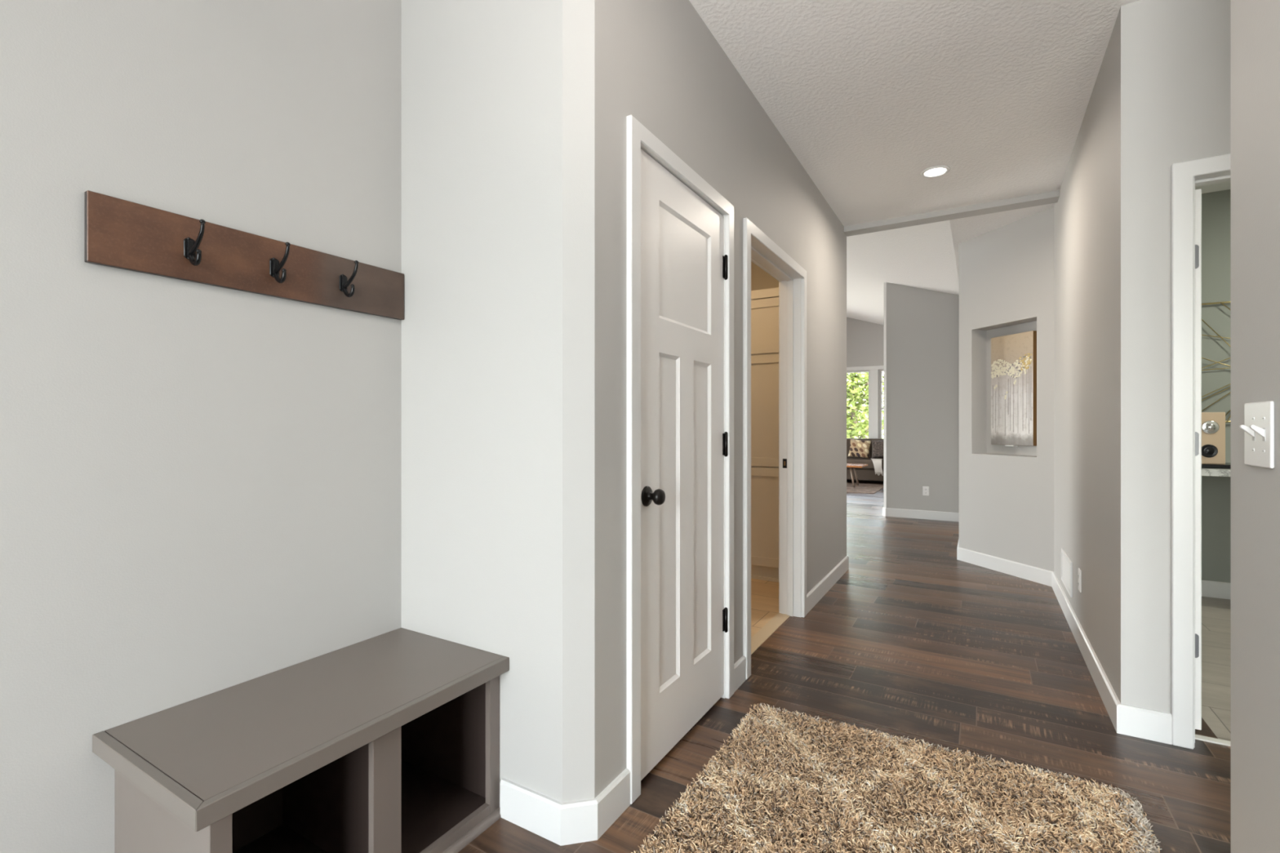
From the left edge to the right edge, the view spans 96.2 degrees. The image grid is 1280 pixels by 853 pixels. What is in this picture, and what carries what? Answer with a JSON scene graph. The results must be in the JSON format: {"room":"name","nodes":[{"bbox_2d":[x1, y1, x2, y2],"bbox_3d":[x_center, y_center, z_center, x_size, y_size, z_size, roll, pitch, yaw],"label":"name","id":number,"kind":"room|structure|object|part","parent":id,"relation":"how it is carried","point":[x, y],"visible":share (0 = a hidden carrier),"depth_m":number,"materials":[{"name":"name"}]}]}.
{"room":"entrance hallway","nodes":[
{"label":"entrance hallway","id":0,"kind":"room"},
{"bbox_2d":[0,0,401,852],"bbox_3d":[-1.787,-0.216,0.421,0.120,2.743,3.900,0,0,31],"label":"wall","id":1,"kind":"structure","parent":0,"point":[201,484],"depth_m":1.40,"materials":[{"name":"grey paint"}]},
{"bbox_2d":[84,190,404,319],"bbox_3d":[-0.975,-0.438,1.579,0.092,0.155,0.800,0,0,31],"label":"hook rail","id":2,"kind":"object","parent":1,"relation":"attached to","point":[119,233],"visible":1,"depth_m":1.48,"materials":[{"name":"brown stained wood"},{"name":"black metal"}]},
{"bbox_2d":[401,0,846,803],"bbox_3d":[0.438,-0.445,3.312,0.759,3.200,3.618,0,0,31],"label":"wall","id":3,"kind":"structure","parent":0,"point":[514,113],"depth_m":1.74,"materials":[{"name":"grey paint"}]},
{"bbox_2d":[499,768,630,845],"bbox_3d":[-0.213,1.101,1.658,0.388,0.108,0.153,0,0,-8],"label":"baseboard","id":4,"kind":"structure","parent":3,"relation":"attached to","point":[570,823],"depth_m":1.62,"materials":[{"name":"white paint"}]},
{"bbox_2d":[626,115,733,804],"bbox_3d":[0.149,0.101,2.139,0.181,2.108,0.848,0,0,31],"label":"door","id":5,"kind":"structure","parent":3,"relation":"in","point":[680,228],"depth_m":2.05,"materials":[{"name":"white paint"}]},
{"bbox_3d":[0.049,0.227,1.855,0.064,0.067,0.067,0,0,31],"label":"knob","id":6,"kind":"part","parent":5,"relation":"part of","materials":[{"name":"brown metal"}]},
{"bbox_2d":[733,655,746,693],"bbox_3d":[0.436,1.101,2.551,0.014,0.108,0.156,0,0,31],"label":"baseboard","id":7,"kind":"structure","parent":3,"relation":"attached to","point":[740,667],"depth_m":2.55,"materials":[{"name":"white paint"}]},
{"bbox_2d":[742,217,806,679],"bbox_3d":[0.687,0.101,3.104,0.157,2.108,1.049,0,0,31],"label":"door frame","id":8,"kind":"structure","parent":3,"relation":"in","point":[759,249],"depth_m":3.47,"materials":[{"name":"white paint"}]},
{"bbox_3d":[0.628,0.101,3.139,0.020,2.108,1.049,0,0,31],"label":"casing","id":9,"kind":"part","parent":8,"relation":"part of","materials":[{"name":"white paint"}]},
{"bbox_3d":[0.888,0.227,3.520,0.026,0.057,0.004,0,0,31],"label":"strike plate","id":10,"kind":"part","parent":8,"relation":"part of","materials":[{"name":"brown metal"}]},
{"bbox_2d":[806,555,848,613],"bbox_3d":[0.985,1.101,4.323,0.880,0.108,1.348,0,0,31],"label":"baseboard","id":11,"kind":"structure","parent":3,"relation":"attached to","point":[820,590],"depth_m":3.98,"materials":[{"name":"white paint"}]},
{"bbox_2d":[751,261,778,290],"bbox_3d":[-0.312,-0.216,3.837,2.346,2.743,3.520,0,0,31],"label":"wall","id":12,"kind":"structure","parent":0,"point":[761,279],"depth_m":4.86,"materials":[{"name":"beige paint"}]},
{"bbox_2d":[457,480,1231,852],"bbox_3d":[1.208,1.185,5.562,10.800,0.060,15.800,0,0,31],"label":"floor","id":13,"kind":"structure","parent":0,"point":[917,641],"depth_m":2.55,"materials":[{"name":"brown wood"}]},
{"bbox_2d":[92,627,509,852],"bbox_3d":[-0.799,0.918,1.483,0.494,0.473,0.788,0,0,31],"label":"storage bench","id":14,"kind":"object","parent":13,"relation":"on","point":[388,742],"visible":1,"depth_m":1.44,"materials":[{"name":"grey paint"}]},
{"bbox_3d":[-1.001,0.931,1.200,0.434,0.448,0.018,0,0,31],"label":"panel","id":15,"kind":"part","parent":14,"relation":"part of","materials":[{"name":"beige paint"}]},
{"bbox_3d":[-0.619,0.931,1.398,0.019,0.448,0.750,0,0,31],"label":"frame","id":16,"kind":"part","parent":14,"relation":"part of","materials":[{"name":"beige paint"}]},
{"bbox_3d":[-0.604,1.146,1.387,0.018,0.018,0.750,0,0,31],"label":"shoe molding","id":17,"kind":"part","parent":14,"relation":"part of","materials":[{"name":"beige paint"}]},
{"bbox_2d":[751,287,778,582],"bbox_3d":[0.912,0.063,4.609,1.025,2.184,0.522,0,0,31],"label":"tall cabinet","id":18,"kind":"object","parent":13,"relation":"on","point":[764,302],"visible":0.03,"depth_m":4.31,"materials":[{"name":"beige paint"}]},
{"bbox_3d":[0.942,0.678,4.301,0.470,0.738,0.019,0,0,31],"label":"cabinet door","id":19,"kind":"part","parent":18,"relation":"part of","materials":[{"name":"beige paint"}]},
{"bbox_3d":[0.942,-0.119,4.301,0.470,0.837,0.019,0,0,31],"label":"cabinet door","id":20,"kind":"part","parent":18,"relation":"part of","materials":[{"name":"beige paint"}]},
{"bbox_3d":[0.942,-0.752,4.301,0.470,0.409,0.019,0,0,31],"label":"cabinet door","id":21,"kind":"part","parent":18,"relation":"part of","materials":[{"name":"beige paint"}]},
{"bbox_2d":[751,613,790,654],"bbox_3d":[0.653,1.153,3.130,0.077,0.004,0.990,0,0,31],"label":"floor","id":22,"kind":"structure","parent":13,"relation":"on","point":[758,638],"depth_m":3.24,"materials":[{"name":"beige"}]},
{"bbox_2d":[846,438,884,481],"bbox_3d":[4.238,0.705,12.108,2.530,0.900,0.850,0,0,31],"label":"sofa","id":23,"kind":"object","parent":13,"relation":"on","point":[868,473],"visible":0.04,"depth_m":11.56,"materials":[{"name":"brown fabric"}]},
{"bbox_2d":[848,439,871,458],"bbox_3d":[4.530,0.455,11.843,0.441,0.403,0.152,0,0,31],"label":"throw pillow","id":24,"kind":"object","parent":23,"relation":"on","point":[858,448],"visible":1,"depth_m":11.80,"materials":[{"name":"fabric"}]},
{"bbox_2d":[846,457,884,470],"bbox_3d":[4.626,0.760,11.761,1.010,0.190,0.650,0,0,31],"label":"seat cushion","id":25,"kind":"object","parent":23,"relation":"on","point":[870,466],"depth_m":11.52,"materials":[{"name":"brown fabric"}]},
{"bbox_2d":[846,438,884,458],"bbox_3d":[4.812,0.470,12.075,1.010,0.430,0.280,0,0,31],"label":"cushion","id":26,"kind":"object","parent":23,"relation":"on","point":[848,440],"depth_m":11.99,"materials":[{"name":"brown fabric"}]},
{"bbox_2d":[871,440,884,457],"bbox_3d":[4.889,0.457,11.637,0.389,0.384,0.159,0,0,31],"label":"throw pillow","id":27,"kind":"object","parent":23,"relation":"on","point":[877,446],"visible":0.66,"depth_m":11.62,"materials":[{"name":"fabric"}]},
{"bbox_2d":[871,458,883,475],"bbox_3d":[4.711,0.806,11.429,0.276,0.328,0.249,0,0,31],"label":"throw blanket","id":28,"kind":"object","parent":23,"relation":"on","point":[877,462],"visible":1,"depth_m":11.32,"materials":[{"name":"white fabric"}]},
{"bbox_2d":[846,483,884,493],"bbox_3d":[3.425,1.149,11.130,2.330,0.012,1.640,0,0,31],"label":"area rug","id":29,"kind":"object","parent":13,"relation":"on","point":[861,488],"visible":0.24,"depth_m":10.58,"materials":[{"name":"beige carpet"}]},
{"bbox_2d":[846,463,867,487],"bbox_3d":[3.688,0.933,11.132,1.280,0.416,0.650,0,0,31],"label":"coffee table","id":30,"kind":"object","parent":29,"relation":"on","point":[851,466],"visible":0.51,"depth_m":10.76,"materials":[{"name":"brown wood"}]},
{"bbox_3d":[3.979,0.946,10.752,0.047,0.388,0.128,0,0,-25],"label":"leg","id":31,"kind":"part","parent":30,"relation":"part of","materials":[{"name":"brown wood"}]},
{"bbox_3d":[4.165,0.946,11.075,0.129,0.388,0.046,0,0,-14],"label":"leg","id":32,"kind":"part","parent":30,"relation":"part of","materials":[{"name":"brown wood"}]},
{"bbox_2d":[631,702,1161,852],"bbox_3d":[0.543,1.150,1.282,1.175,0.010,1.828,0,0,31],"label":"shag rug","id":33,"kind":"object","parent":13,"relation":"on","point":[785,783],"visible":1,"depth_m":1.73,"materials":[{"name":"brown carpet"}]},
{"bbox_2d":[1195,734,1231,746],"bbox_3d":[2.388,1.152,1.937,0.790,0.006,0.032,0,0,31],"label":"threshold strip","id":34,"kind":"object","parent":13,"relation":"on","point":[1197,737],"depth_m":2.10,"materials":[{"name":"white"}]},
{"bbox_2d":[846,317,884,438],"bbox_3d":[3.231,-0.945,13.380,6.300,4.200,0.190,0,0,31],"label":"wall","id":35,"kind":"structure","parent":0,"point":[864,340],"depth_m":12.30,"materials":[{"name":"grey paint"}]},
{"bbox_2d":[846,370,870,438],"bbox_3d":[4.251,-0.388,12.786,1.660,1.645,0.070,0,0,31],"label":"window","id":36,"kind":"structure","parent":35,"relation":"attached to","point":[853,371],"depth_m":12.35,"materials":[{"name":"white paint"}]},
{"bbox_2d":[878,369,884,438],"bbox_3d":[5.397,-0.388,12.106,0.675,1.645,0.070,0,0,31],"label":"window","id":37,"kind":"structure","parent":35,"relation":"attached to","point":[880,371],"depth_m":12.24,"materials":[{"name":"white paint"}]},
{"bbox_2d":[846,220,959,324],"bbox_3d":[1.453,-2.207,9.702,6.995,1.369,8.430,0,0,31],"label":"ceiling","id":38,"kind":"structure","parent":0,"point":[922,256],"depth_m":6.23,"materials":[{"name":"white paint"}]},
{"bbox_2d":[884,282,959,512],"bbox_3d":[4.920,-0.395,9.447,0.980,3.100,5.330,0,0,31],"label":"wall","id":39,"kind":"structure","parent":0,"point":[922,326],"depth_m":7.18,"materials":[{"name":"grey paint"}]},
{"bbox_2d":[882,506,959,521],"bbox_3d":[4.804,1.101,9.333,0.924,0.108,5.044,0,0,31],"label":"baseboard","id":40,"kind":"structure","parent":39,"relation":"attached to","point":[886,512],"depth_m":7.17,"materials":[{"name":"white paint"}]},
{"bbox_2d":[922,486,928,495],"bbox_3d":[3.561,0.803,7.149,0.070,0.115,0.009,0,0,31],"label":"wall outlet","id":41,"kind":"object","parent":39,"relation":"attached to","point":[925,489],"visible":1,"depth_m":7.15,"materials":[{"name":"white plastic"}]},
{"bbox_2d":[688,0,1231,280],"bbox_3d":[1.558,-1.648,2.331,7.100,0.120,10.800,0,0,31],"label":"ceiling","id":42,"kind":"structure","parent":0,"point":[868,96],"depth_m":2.71,"materials":[{"name":"white paint"}]},
{"bbox_2d":[920,165,950,177],"bbox_3d":[1.837,-1.584,3.571,0.164,0.008,0.164,0,0,31],"label":"recessed light","id":43,"kind":"object","parent":42,"relation":"in","point":[936,171],"visible":1,"depth_m":3.57,"materials":[{"name":"white paint"}]},
{"bbox_2d":[844,190,1059,236],"bbox_3d":[2.252,-1.568,4.263,1.391,0.042,0.130,0,0,31],"label":"beam","id":44,"kind":"structure","parent":42,"relation":"attached to","point":[1052,197],"depth_m":4.19,"materials":[{"name":"grey paint"}]},
{"bbox_2d":[959,206,1053,571],"bbox_3d":[2.971,-0.236,4.579,0.200,2.783,0.875,0,0,-14],"label":"wall","id":45,"kind":"structure","parent":0,"point":[1006,272],"depth_m":4.56,"materials":[{"name":"grey paint"}]},
{"bbox_2d":[991,330,1036,446],"bbox_3d":[2.995,-0.290,4.609,0.044,0.896,0.388,0,0,-14],"label":"painting","id":46,"kind":"object","parent":45,"relation":"attached to","point":[1013,357],"visible":1,"depth_m":4.58,"materials":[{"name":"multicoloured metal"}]},
{"bbox_2d":[956,538,1172,745],"bbox_3d":[2.848,1.101,4.502,0.491,0.108,5.174,0,0,19],"label":"baseboard","id":47,"kind":"structure","parent":45,"relation":"attached to","point":[1127,720],"depth_m":2.59,"materials":[{"name":"white paint"}]},
{"bbox_2d":[1053,0,1231,713],"bbox_3d":[3.762,-0.216,2.366,3.145,2.743,2.330,0,0,31],"label":"wall","id":48,"kind":"structure","parent":0,"point":[1160,98],"depth_m":2.16,"materials":[{"name":"grey paint"}]},
{"bbox_2d":[1061,548,1072,597],"bbox_3d":[2.599,0.884,3.498,0.010,0.202,0.450,0,0,31],"label":"air vent","id":49,"kind":"object","parent":48,"relation":"in","point":[1066,563],"visible":1,"depth_m":3.46,"materials":[{"name":"white metal"}]},
{"bbox_2d":[1078,568,1081,592],"bbox_3d":[2.330,0.815,3.044,0.009,0.115,0.070,0,0,31],"label":"wall outlet","id":50,"kind":"object","parent":48,"relation":"attached to","point":[1079,570],"visible":1,"depth_m":3.03,"materials":[{"name":"white plastic"}]},
{"bbox_2d":[1170,153,1231,749],"bbox_3d":[2.532,0.101,2.228,0.886,2.108,0.874,0,0,31],"label":"door frame","id":51,"kind":"structure","parent":48,"relation":"in","point":[1185,200],"depth_m":2.07,"materials":[{"name":"white paint"}]},
{"bbox_2d":[1201,189,1231,582],"bbox_3d":[3.924,-0.216,2.523,3.026,2.743,2.535,0,0,31],"label":"wall","id":52,"kind":"structure","parent":0,"point":[1215,206],"depth_m":3.88,"materials":[{"name":"grey paint"}]},
{"bbox_2d":[1201,580,1231,599],"bbox_3d":[4.431,1.101,3.548,2.800,0.108,0.014,0,0,31],"label":"baseboard","id":53,"kind":"structure","parent":52,"relation":"attached to","point":[1215,589],"depth_m":3.87,"materials":[{"name":"white paint"}]},
{"bbox_2d":[1201,301,1231,422],"bbox_3d":[3.924,-0.431,3.829,0.812,0.810,0.018,0,0,31],"label":"wall art","id":54,"kind":"object","parent":52,"relation":"attached to","point":[1224,302],"visible":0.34,"depth_m":3.85,"materials":[{"name":"gold metal"}]},
{"bbox_3d":[4.000,-0.299,3.776,0.619,0.538,0.006,0,0,31],"label":"rod","id":55,"kind":"part","parent":54,"relation":"part of","materials":[{"name":"gold metal"}]},
{"bbox_3d":[3.940,-0.264,3.826,0.772,0.469,0.006,0,0,31],"label":"rod","id":56,"kind":"part","parent":54,"relation":"part of","materials":[{"name":"gold metal"}]},
{"bbox_3d":[3.921,-0.277,3.824,0.803,0.472,0.006,0,0,31],"label":"rod","id":57,"kind":"part","parent":54,"relation":"part of","materials":[{"name":"gold metal"}]},
{"bbox_3d":[3.927,-0.390,3.834,0.800,0.057,0.006,0,0,31],"label":"rod","id":58,"kind":"part","parent":54,"relation":"part of","materials":[{"name":"gold metal"}]},
{"bbox_3d":[3.921,-0.453,3.824,0.802,0.355,0.006,0,0,31],"label":"rod","id":59,"kind":"part","parent":54,"relation":"part of","materials":[{"name":"gold metal"}]},
{"bbox_3d":[3.921,-0.405,3.824,0.802,0.380,0.006,0,0,31],"label":"rod","id":60,"kind":"part","parent":54,"relation":"part of","materials":[{"name":"gold metal"}]},
{"bbox_3d":[3.927,-0.591,3.834,0.801,0.201,0.006,0,0,31],"label":"rod","id":61,"kind":"part","parent":54,"relation":"part of","materials":[{"name":"gold metal"}]},
{"bbox_3d":[3.992,-0.431,3.781,0.586,0.802,0.006,0,0,31],"label":"rod","id":62,"kind":"part","parent":54,"relation":"part of","materials":[{"name":"gold metal"}]},
{"bbox_2d":[1201,467,1231,476],"bbox_3d":[4.482,0.396,3.154,2.490,0.278,0.639,0,0,31],"label":"desk","id":63,"kind":"object","parent":52,"relation":"attached to","point":[1212,472],"visible":0.02,"depth_m":3.41,"materials":[{"name":"stone"}]},
{"bbox_2d":[1201,462,1231,468],"bbox_3d":[3.701,0.245,3.571,0.520,0.024,0.320,0,0,31],"label":"deck","id":64,"kind":"object","parent":63,"relation":"on","point":[1228,465],"visible":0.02,"depth_m":3.50,"materials":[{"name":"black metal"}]},
{"bbox_2d":[1201,412,1225,464],"bbox_3d":[3.561,0.072,3.632,0.167,0.320,0.198,0,0,31],"label":"speaker","id":65,"kind":"object","parent":64,"relation":"on","point":[1213,424],"visible":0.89,"depth_m":3.55},
{"bbox_2d":[1231,0,1279,852],"bbox_3d":[0.234,-0.216,-0.614,0.120,2.743,4.183,0,0,31],"label":"wall","id":66,"kind":"structure","parent":0,"point":[1255,24],"depth_m":1.11,"materials":[{"name":"grey paint"}]},
{"bbox_2d":[1239,400,1274,468],"bbox_3d":[1.160,0.015,1.089,0.025,0.122,0.121,0,0,31],"label":"light switch","id":67,"kind":"object","parent":66,"relation":"attached to","point":[1258,428],"visible":1,"depth_m":1.07,"materials":[{"name":"white plastic"}]},
{"label":"outside","id":68,"kind":"structure","parent":0,"visible":0},
{"bbox_3d":[18.859,1.455,51.369,100.000,0.100,72.400,0,0,31],"label":"lawn","id":69,"kind":"structure","parent":68,"visible":0},
{"bbox_2d":[846,372,884,438],"bbox_3d":[6.572,-0.654,18.572,3.569,4.228,4.054,0,0,-15],"label":"tree","id":70,"kind":"object","parent":69,"relation":"on","point":[856,385],"visible":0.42,"depth_m":17.92,"materials":[{"name":"green plant"}]},
{"bbox_2d":[846,373,884,437],"bbox_3d":[9.883,-2.828,25.165,5.750,8.572,5.161,0,0,-36],"label":"tree","id":71,"kind":"object","parent":69,"relation":"on","point":[846,373],"visible":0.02,"depth_m":24.78,"materials":[{"name":"green plant"}]}
]}

